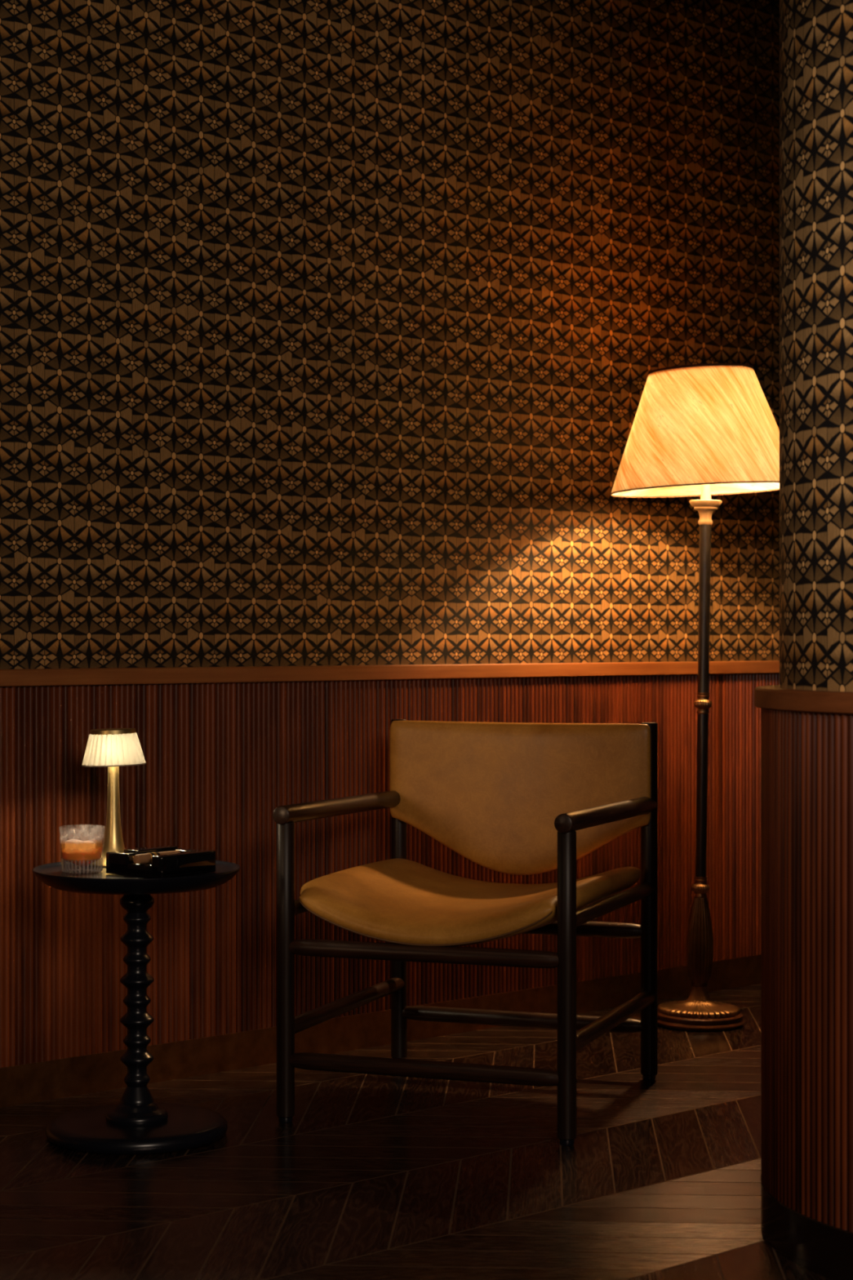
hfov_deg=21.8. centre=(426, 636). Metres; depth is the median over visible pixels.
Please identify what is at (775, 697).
trim
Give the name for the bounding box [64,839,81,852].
ice cube
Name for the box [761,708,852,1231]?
wainscoting
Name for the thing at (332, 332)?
wall
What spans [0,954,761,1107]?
baseboard
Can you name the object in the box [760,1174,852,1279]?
baseboard
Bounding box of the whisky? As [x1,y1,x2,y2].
[62,848,102,866]
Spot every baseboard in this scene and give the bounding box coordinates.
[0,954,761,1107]
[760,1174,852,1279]
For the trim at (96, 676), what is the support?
attached to the wall at (332, 332)
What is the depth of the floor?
4.07 m
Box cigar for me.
[133,850,180,864]
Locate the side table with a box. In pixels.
[31,860,240,1155]
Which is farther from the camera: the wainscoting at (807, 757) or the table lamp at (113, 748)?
the table lamp at (113, 748)
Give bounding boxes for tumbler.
[58,825,104,873]
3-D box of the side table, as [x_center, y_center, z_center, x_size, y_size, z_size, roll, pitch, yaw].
[-0.581,0.732,4.440,0.414,0.537,0.414,0,0,0]
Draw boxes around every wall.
[0,0,779,669]
[779,0,852,692]
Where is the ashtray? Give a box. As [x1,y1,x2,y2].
[106,844,215,878]
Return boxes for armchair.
[272,719,657,1146]
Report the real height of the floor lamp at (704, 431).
1.695 m
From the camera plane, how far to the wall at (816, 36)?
3.53 m
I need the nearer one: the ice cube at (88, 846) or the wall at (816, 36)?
the wall at (816, 36)
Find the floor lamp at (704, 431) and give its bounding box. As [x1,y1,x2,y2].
[610,363,779,1031]
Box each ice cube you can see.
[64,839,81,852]
[78,840,95,853]
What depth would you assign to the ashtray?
4.35 m
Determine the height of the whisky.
0.051 m
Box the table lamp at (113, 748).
[81,728,146,866]
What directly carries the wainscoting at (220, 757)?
attached to the wall at (332, 332)
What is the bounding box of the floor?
[0,983,831,1279]
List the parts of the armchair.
leg, seat rail, armrest, leg, seat, backrest, leg, armrest, seat rail, leg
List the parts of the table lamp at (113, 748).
stem, lamp shade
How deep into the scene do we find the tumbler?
4.40 m
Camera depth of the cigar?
4.33 m
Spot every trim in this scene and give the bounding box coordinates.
[0,660,779,686]
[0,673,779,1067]
[754,684,852,714]
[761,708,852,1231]
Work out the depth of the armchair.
4.96 m

